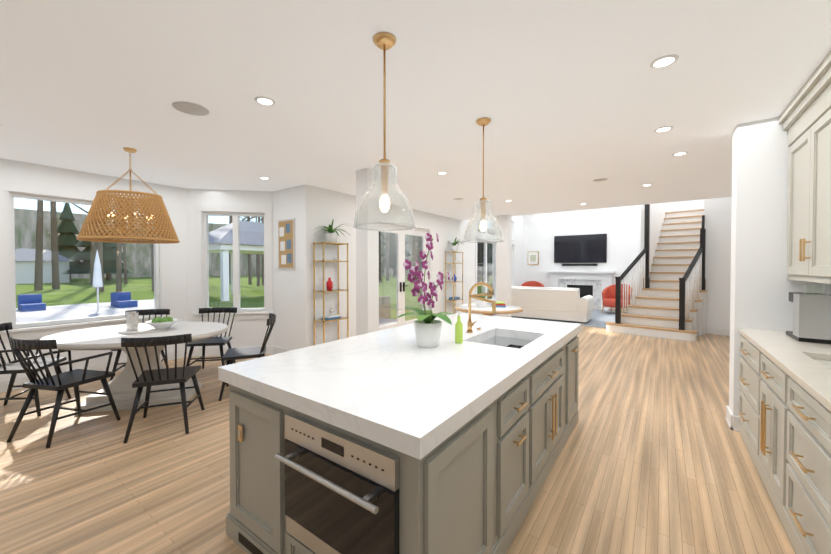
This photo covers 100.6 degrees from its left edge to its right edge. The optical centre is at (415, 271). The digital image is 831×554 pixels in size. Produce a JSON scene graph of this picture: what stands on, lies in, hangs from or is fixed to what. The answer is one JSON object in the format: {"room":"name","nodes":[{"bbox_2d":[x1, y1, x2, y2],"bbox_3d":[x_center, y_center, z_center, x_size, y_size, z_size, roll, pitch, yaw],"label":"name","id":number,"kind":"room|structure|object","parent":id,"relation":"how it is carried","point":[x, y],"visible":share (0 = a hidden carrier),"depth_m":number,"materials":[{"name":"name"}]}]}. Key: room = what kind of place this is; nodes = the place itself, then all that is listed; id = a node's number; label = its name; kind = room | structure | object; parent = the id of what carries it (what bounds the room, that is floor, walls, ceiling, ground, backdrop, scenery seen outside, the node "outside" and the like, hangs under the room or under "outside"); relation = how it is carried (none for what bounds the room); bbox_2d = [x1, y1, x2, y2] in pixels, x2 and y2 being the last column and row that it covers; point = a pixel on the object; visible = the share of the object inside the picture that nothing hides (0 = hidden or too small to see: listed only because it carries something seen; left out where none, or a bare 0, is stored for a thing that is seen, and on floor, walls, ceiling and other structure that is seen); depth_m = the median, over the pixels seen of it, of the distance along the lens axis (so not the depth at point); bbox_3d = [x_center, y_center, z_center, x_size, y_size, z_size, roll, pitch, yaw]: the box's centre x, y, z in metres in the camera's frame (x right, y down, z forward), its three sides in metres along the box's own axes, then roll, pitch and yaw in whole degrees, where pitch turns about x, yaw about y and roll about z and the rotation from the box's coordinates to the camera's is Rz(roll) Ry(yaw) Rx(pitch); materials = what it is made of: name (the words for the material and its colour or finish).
{"room":"open-plan kitchen","nodes":[
{"label":"open-plan kitchen","id":0,"kind":"room"},
{"bbox_2d":[0,158,703,380],"bbox_3d":[1.930,-0.673,5.741,9.350,4.100,16.000,1,1,36],"label":"wall","id":1,"kind":"structure","parent":0,"point":[309,208],"depth_m":5.70,"materials":[{"name":"white paint"}]},
{"bbox_2d":[0,180,515,340],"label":"window","id":2,"kind":"structure","parent":1,"relation":"in","point":[9,191],"depth_m":5.59,"materials":[{"name":"glass"}]},
{"bbox_2d":[399,282,408,291],"bbox_3d":[-0.265,0.323,7.327,0.073,0.200,0.310,1,1,36],"label":"door handle","id":3,"kind":"object","parent":2,"relation":"attached to","point":[401,286],"visible":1,"depth_m":7.33,"materials":[{"name":"black metal"}]},
{"bbox_2d":[278,218,294,268],"bbox_3d":[-2.076,-0.440,5.543,0.430,0.800,0.028,1,1,36],"label":"picture","id":4,"kind":"object","parent":1,"relation":"attached to","point":[286,243],"visible":0.98,"depth_m":5.52,"materials":[{"name":"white wood"}]},
{"bbox_2d":[0,308,739,431],"bbox_3d":[1.374,1.304,6.291,7.439,0.130,15.800,1,1,36],"label":"baseboard","id":5,"kind":"structure","parent":1,"relation":"attached to","point":[732,422],"depth_m":4.81,"materials":[{"name":"paint"}]},
{"bbox_2d":[528,251,538,264],"bbox_3d":[4.575,-0.529,13.417,0.420,0.520,0.033,1,1,36],"label":"picture","id":6,"kind":"object","parent":1,"relation":"attached to","point":[533,257],"visible":0.95,"depth_m":13.39,"materials":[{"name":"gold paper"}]},
{"bbox_2d":[554,234,606,265],"bbox_3d":[5.908,-0.769,12.433,1.730,1.110,0.076,1,1,36],"label":"tv","id":7,"kind":"object","parent":1,"relation":"attached to","point":[590,248],"visible":1,"depth_m":12.38,"materials":[{"name":"black metal"}]},
{"bbox_2d":[786,79,829,282],"bbox_3d":[2.900,-0.562,2.306,0.348,1.220,1.155,1,1,36],"label":"upper cabinet","id":8,"kind":"object","parent":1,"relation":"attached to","point":[809,130],"depth_m":2.43,"materials":[{"name":"paint"}]},
{"bbox_2d":[0,309,795,553],"bbox_3d":[1.970,1.477,5.744,9.250,0.200,16.000,1,1,36],"label":"floor","id":9,"kind":"structure","parent":0,"point":[654,457],"depth_m":2.44,"materials":[{"name":"brown wood"}]},
{"bbox_2d":[0,322,71,416],"bbox_3d":[-3.998,0.977,3.513,0.706,0.874,0.722,1,1,36],"label":"chair","id":10,"kind":"object","parent":9,"relation":"on","point":[14,369],"visible":0.5,"depth_m":3.55,"materials":[{"name":"black paint"}]},
{"bbox_2d":[7,337,120,447],"bbox_3d":[-3.127,0.984,3.088,0.662,0.874,0.689,1,1,36],"label":"chair","id":11,"kind":"object","parent":9,"relation":"on","point":[60,383],"visible":1,"depth_m":2.94,"materials":[{"name":"black paint"}]},
{"bbox_2d":[40,321,227,413],"bbox_3d":[-2.977,1.026,3.781,1.439,0.760,1.499,1,1,36],"label":"dining table","id":12,"kind":"object","parent":9,"relation":"on","point":[123,391],"visible":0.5,"depth_m":3.62,"materials":[{"name":"white wood"}]},
{"bbox_2d":[118,311,179,333],"bbox_3d":[-2.938,0.545,3.803,0.461,0.200,0.524,1,1,36],"label":"centerpiece","id":13,"kind":"object","parent":12,"relation":"on","point":[157,324],"visible":1,"depth_m":3.74,"materials":[{"name":"white ceramic"}]},
{"bbox_2d":[110,309,169,380],"bbox_3d":[-3.588,0.962,4.533,0.514,0.874,0.579,0,1,-20],"label":"chair","id":14,"kind":"object","parent":9,"relation":"on","point":[155,312],"visible":0.38,"depth_m":4.74,"materials":[{"name":"black paint"}]},
{"bbox_2d":[121,333,204,442],"bbox_3d":[-2.293,0.983,3.165,0.514,0.874,0.579,0,1,-21],"label":"chair","id":15,"kind":"object","parent":9,"relation":"on","point":[149,378],"visible":1,"depth_m":3.02,"materials":[{"name":"black paint"}]},
{"bbox_2d":[186,307,236,368],"bbox_3d":[-2.787,0.959,4.739,0.514,0.874,0.579,0,1,-10],"label":"chair","id":16,"kind":"object","parent":9,"relation":"on","point":[220,341],"visible":0.69,"depth_m":4.72,"materials":[{"name":"black paint"}]},
{"bbox_2d":[219,313,275,400],"bbox_3d":[-1.958,0.969,4.078,0.579,0.874,0.514,0,1,-20],"label":"chair","id":17,"kind":"object","parent":9,"relation":"on","point":[231,355],"visible":0.73,"depth_m":3.96,"materials":[{"name":"black paint"}]},
{"bbox_2d":[313,242,348,344],"bbox_3d":[-1.345,0.460,5.513,0.240,1.840,0.510,1,1,36],"label":"shelf","id":18,"kind":"object","parent":9,"relation":"on","point":[323,291],"visible":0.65,"depth_m":5.38,"materials":[{"name":"gold metal"}]},
{"bbox_2d":[322,258,340,319],"bbox_3d":[-1.344,0.261,5.503,0.160,0.977,0.260,1,1,36],"label":"decor","id":19,"kind":"object","parent":18,"relation":"on","point":[329,286],"visible":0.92,"depth_m":5.46,"materials":[{"name":"red glass"}]},
{"bbox_2d":[315,219,349,242],"bbox_3d":[-1.385,-0.630,5.518,0.750,0.337,0.743,1,1,36],"label":"potted plant","id":20,"kind":"object","parent":18,"relation":"on","point":[331,236],"visible":0.85,"depth_m":5.43,"materials":[{"name":"white ceramic"}]},
{"bbox_2d":[218,333,578,553],"bbox_3d":[0.251,1.000,2.533,1.335,0.850,2.722,1,1,36],"label":"kitchen island","id":21,"kind":"object","parent":9,"relation":"on","point":[301,482],"depth_m":1.51,"materials":[{"name":"paint"}]},
{"bbox_2d":[218,313,581,456],"bbox_3d":[0.257,0.539,2.572,1.330,0.069,2.690,1,1,36],"label":"island countertop","id":22,"kind":"structure","parent":21,"relation":"on","point":[383,385],"depth_m":1.74,"materials":[{"name":"white stone"}]},
{"bbox_2d":[397,233,454,347],"bbox_3d":[0.091,0.113,2.393,0.507,0.785,0.510,1,1,36],"label":"orchid","id":23,"kind":"object","parent":22,"relation":"on","point":[428,327],"visible":1,"depth_m":2.32,"materials":[{"name":"purple plant"}]},
{"bbox_2d":[455,312,463,343],"bbox_3d":[0.312,0.396,2.450,0.062,0.219,0.056,1,1,36],"label":"soap bottle","id":24,"kind":"object","parent":22,"relation":"on","point":[458,332],"visible":1,"depth_m":2.43,"materials":[{"name":"green plastic"}]},
{"bbox_2d":[466,282,495,332],"bbox_3d":[0.575,0.290,2.850,0.254,0.418,0.216,1,1,36],"label":"faucet","id":25,"kind":"object","parent":22,"relation":"on","point":[470,323],"visible":1,"depth_m":2.79,"materials":[{"name":"gold metal"}]},
{"bbox_2d":[482,333,533,348],"bbox_3d":[0.697,0.667,2.664,0.460,0.215,0.660,1,1,36],"label":"sink","id":26,"kind":"object","parent":22,"relation":"in","point":[499,338],"depth_m":2.94,"materials":[{"name":"silver metal"}]},
{"bbox_2d":[445,251,462,314],"bbox_3d":[0.986,0.411,8.769,0.240,1.840,0.500,1,1,36],"label":"shelf","id":27,"kind":"object","parent":9,"relation":"on","point":[453,263],"visible":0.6,"depth_m":8.63,"materials":[{"name":"gold metal"}]},
{"bbox_2d":[449,261,459,299],"bbox_3d":[0.990,0.216,8.763,0.160,0.969,0.280,1,1,36],"label":"decor","id":28,"kind":"object","parent":27,"relation":"on","point":[455,298],"visible":0.77,"depth_m":8.69,"materials":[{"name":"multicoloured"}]},
{"bbox_2d":[450,237,464,250],"bbox_3d":[1.023,-0.682,8.784,0.580,0.343,0.542,1,1,36],"label":"potted plant","id":29,"kind":"object","parent":27,"relation":"on","point":[454,247],"visible":0.92,"depth_m":8.69,"materials":[{"name":"white ceramic"}]},
{"bbox_2d":[455,304,522,315],"bbox_3d":[1.264,0.991,5.996,1.160,0.764,1.160,1,1,36],"label":"round table","id":30,"kind":"object","parent":9,"relation":"on","point":[507,309],"visible":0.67,"depth_m":5.69,"materials":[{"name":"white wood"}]},
{"bbox_2d":[476,296,485,307],"bbox_3d":[1.134,0.495,5.889,0.242,0.229,0.238,1,1,36],"label":"potted plant","id":31,"kind":"object","parent":30,"relation":"on","point":[481,304],"visible":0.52,"depth_m":5.81,"materials":[{"name":"white ceramic"}]},
{"bbox_2d":[491,301,505,306],"bbox_3d":[1.455,0.570,6.050,0.220,0.075,0.300,0,1,7],"label":"books","id":32,"kind":"object","parent":30,"relation":"on","point":[500,303],"visible":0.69,"depth_m":5.92,"materials":[{"name":"multicoloured paper"}]},
{"bbox_2d":[493,309,626,327],"bbox_3d":[4.393,1.298,10.587,3.350,0.012,3.700,1,1,36],"label":"rug","id":33,"kind":"object","parent":9,"relation":"on","point":[600,319],"depth_m":9.46,"materials":[{"name":"fabric"}]},
{"bbox_2d":[521,281,543,286],"bbox_3d":[4.292,0.814,12.634,0.824,0.921,0.756,1,1,36],"label":"armchair","id":34,"kind":"object","parent":33,"relation":"on","point":[533,284],"visible":0.12,"depth_m":12.87,"materials":[{"name":"red fabric"}]},
{"bbox_2d":[511,286,593,323],"bbox_3d":[3.655,0.868,9.679,2.304,0.900,0.985,1,1,36],"label":"sofa","id":35,"kind":"object","parent":33,"relation":"on","point":[558,303],"visible":0.83,"depth_m":9.13,"materials":[{"name":"white fabric"}]},
{"bbox_2d":[602,284,631,313],"bbox_3d":[6.230,0.843,10.694,0.824,0.921,0.756,1,1,36],"label":"armchair","id":36,"kind":"object","parent":33,"relation":"on","point":[608,295],"visible":0.58,"depth_m":10.76,"materials":[{"name":"red fabric"}]},
{"bbox_2d":[546,271,615,309],"bbox_3d":[5.792,0.624,12.248,2.220,1.310,0.546,1,1,36],"label":"fireplace","id":37,"kind":"object","parent":9,"relation":"on","point":[594,284],"visible":0.58,"depth_m":12.24,"materials":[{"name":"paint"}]},
{"bbox_2d":[606,204,706,340],"bbox_3d":[6.655,-0.190,8.824,4.927,3.040,1.626,-1,1,-41],"label":"stairs","id":38,"kind":"structure","parent":9,"relation":"on","point":[670,302],"depth_m":7.80,"materials":[{"name":"paint"}]},
{"bbox_2d":[738,331,757,461],"bbox_3d":[2.888,0.985,2.553,0.628,0.880,0.805,1,1,36],"label":"base cabinet","id":39,"kind":"object","parent":9,"relation":"on","point":[748,362],"depth_m":2.75,"materials":[{"name":"paint"}]},
{"bbox_2d":[754,351,825,513],"bbox_3d":[2.471,0.993,1.969,0.628,0.880,0.630,1,1,36],"label":"base cabinet","id":40,"kind":"object","parent":9,"relation":"on","point":[768,389],"depth_m":2.17,"materials":[{"name":"paint"}]},
{"bbox_2d":[778,371,821,553],"bbox_3d":[2.071,1.002,1.411,0.628,0.880,0.743,1,1,36],"label":"base cabinet","id":41,"kind":"object","parent":9,"relation":"on","point":[784,412],"depth_m":1.68,"materials":[{"name":"paint"}]},
{"bbox_2d":[738,328,825,398],"bbox_3d":[2.487,0.533,1.989,0.633,0.039,2.178,1,1,36],"label":"countertop","id":42,"kind":"structure","parent":41,"relation":"on","point":[790,354],"depth_m":2.15,"materials":[{"name":"white stone"}]},
{"bbox_2d":[786,284,830,343],"bbox_3d":[2.941,0.296,2.572,0.180,0.415,0.320,1,1,36],"label":"coffee maker","id":43,"kind":"object","parent":42,"relation":"on","point":[811,317],"visible":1,"depth_m":2.46,"materials":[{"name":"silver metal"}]},
{"bbox_2d":[822,51,830,553],"bbox_3d":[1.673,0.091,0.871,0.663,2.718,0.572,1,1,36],"label":"tall cabinet","id":44,"kind":"object","parent":9,"relation":"on","point":[826,379],"depth_m":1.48,"materials":[{"name":"paint"}]},
{"bbox_2d":[0,0,830,219],"bbox_3d":[1.988,-2.034,5.802,9.350,1.380,16.200,1,1,36],"label":"ceiling","id":45,"kind":"structure","parent":0,"point":[572,100],"depth_m":2.48,"materials":[{"name":"white paint"}]},
{"bbox_2d":[76,147,179,243],"bbox_3d":[-3.054,-0.819,3.698,0.787,0.986,0.817,1,1,36],"label":"chandelier","id":46,"kind":"object","parent":45,"relation":"hanging from","point":[155,216],"visible":1,"depth_m":3.52,"materials":[{"name":"wicker"}]},
{"bbox_2d":[172,101,208,115],"bbox_3d":[-1.780,-1.295,2.736,0.246,0.005,0.245,1,1,36],"label":"ceiling speaker","id":47,"kind":"object","parent":45,"relation":"attached to","point":[190,108],"depth_m":2.73,"materials":[{"name":"white plastic"}]},
{"bbox_2d":[254,96,275,105],"bbox_3d":[-1.142,-1.292,2.617,0.146,0.007,0.146,0,1,27],"label":"recessed light","id":48,"kind":"object","parent":45,"relation":"in","point":[262,100],"depth_m":2.61,"materials":[{"name":"paint"}]},
{"bbox_2d":[353,32,415,230],"bbox_3d":[-0.172,-0.765,1.918,0.352,1.039,0.352,1,1,36],"label":"pendant light","id":49,"kind":"object","parent":45,"relation":"hanging from","point":[384,41],"visible":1,"depth_m":1.87,"materials":[{"name":"clear glass"}]},
{"bbox_2d":[463,117,503,242],"bbox_3d":[0.585,-0.781,2.975,0.352,1.039,0.352,1,1,36],"label":"pendant light","id":50,"kind":"object","parent":45,"relation":"hanging from","point":[483,122],"visible":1,"depth_m":2.93,"materials":[{"name":"clear glass"}]},
{"bbox_2d":[593,178,607,181],"bbox_3d":[2.672,-1.329,4.982,0.173,0.005,0.203,1,1,36],"label":"ceiling speaker","id":51,"kind":"object","parent":45,"relation":"attached to","point":[600,179],"depth_m":4.97,"materials":[{"name":"white plastic"}]},
{"bbox_2d":[654,126,672,132],"bbox_3d":[2.267,-1.300,3.153,0.146,0.007,0.146,0,1,9],"label":"recessed light","id":52,"kind":"object","parent":45,"relation":"in","point":[665,128],"depth_m":3.15,"materials":[{"name":"paint"}]},
{"bbox_2d":[649,54,678,68],"bbox_3d":[1.522,-1.284,2.112,0.146,0.007,0.146,0,1,27],"label":"recessed light","id":53,"kind":"object","parent":45,"relation":"in","point":[664,61],"depth_m":2.11,"materials":[{"name":"paint"}]},
{"bbox_2d":[672,152,687,155],"bbox_3d":[2.942,-1.310,3.838,0.146,0.007,0.146,0,1,-9],"label":"recessed light","id":54,"kind":"object","parent":45,"relation":"in","point":[678,153],"depth_m":3.83,"materials":[{"name":"paint"}]},
{"bbox_2d":[356,168,511,335],"bbox_3d":[0.779,-0.021,6.592,0.300,2.770,5.190,1,1,36],"label":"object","id":55,"kind":"structure","parent":0,"point":[367,281],"depth_m":4.51,"materials":[{"name":"paint"}]},
{"bbox_2d":[640,202,671,295],"bbox_3d":[6.921,-0.634,9.802,0.711,3.900,4.026,1,1,36],"label":"wall","id":56,"kind":"structure","parent":0,"point":[657,211],"depth_m":8.80,"materials":[{"name":"white paint"}]},
{"bbox_2d":[704,197,731,335],"bbox_3d":[7.769,-0.622,8.980,0.711,3.900,4.048,1,1,36],"label":"wall","id":57,"kind":"structure","parent":0,"point":[717,212],"depth_m":7.41,"materials":[{"name":"white paint"}]},
{"bbox_2d":[729,117,830,415],"bbox_3d":[3.799,-0.035,2.537,2.170,2.920,0.250,1,1,36],"label":"wall","id":58,"kind":"structure","parent":0,"point":[761,287],"depth_m":2.98,"materials":[{"name":"white paint"}]},
{"label":"outside","id":59,"kind":"structure","parent":0,"visible":0},
{"bbox_2d":[16,275,491,320],"bbox_3d":[-9.767,1.346,37.757,180.000,0.200,170.000,1,1,36],"label":"ground","id":60,"kind":"structure","parent":59,"point":[149,294],"depth_m":24.13,"materials":[{"name":"green plant"}]},
{"bbox_2d":[14,200,491,325],"bbox_3d":[-9.852,-11.846,14.239,114.988,26.908,139.963,1,1,36],"label":"garden","id":61,"kind":"object","parent":60,"relation":"on","point":[52,249],"depth_m":36.00,"materials":[{"name":"plant"}]}
]}

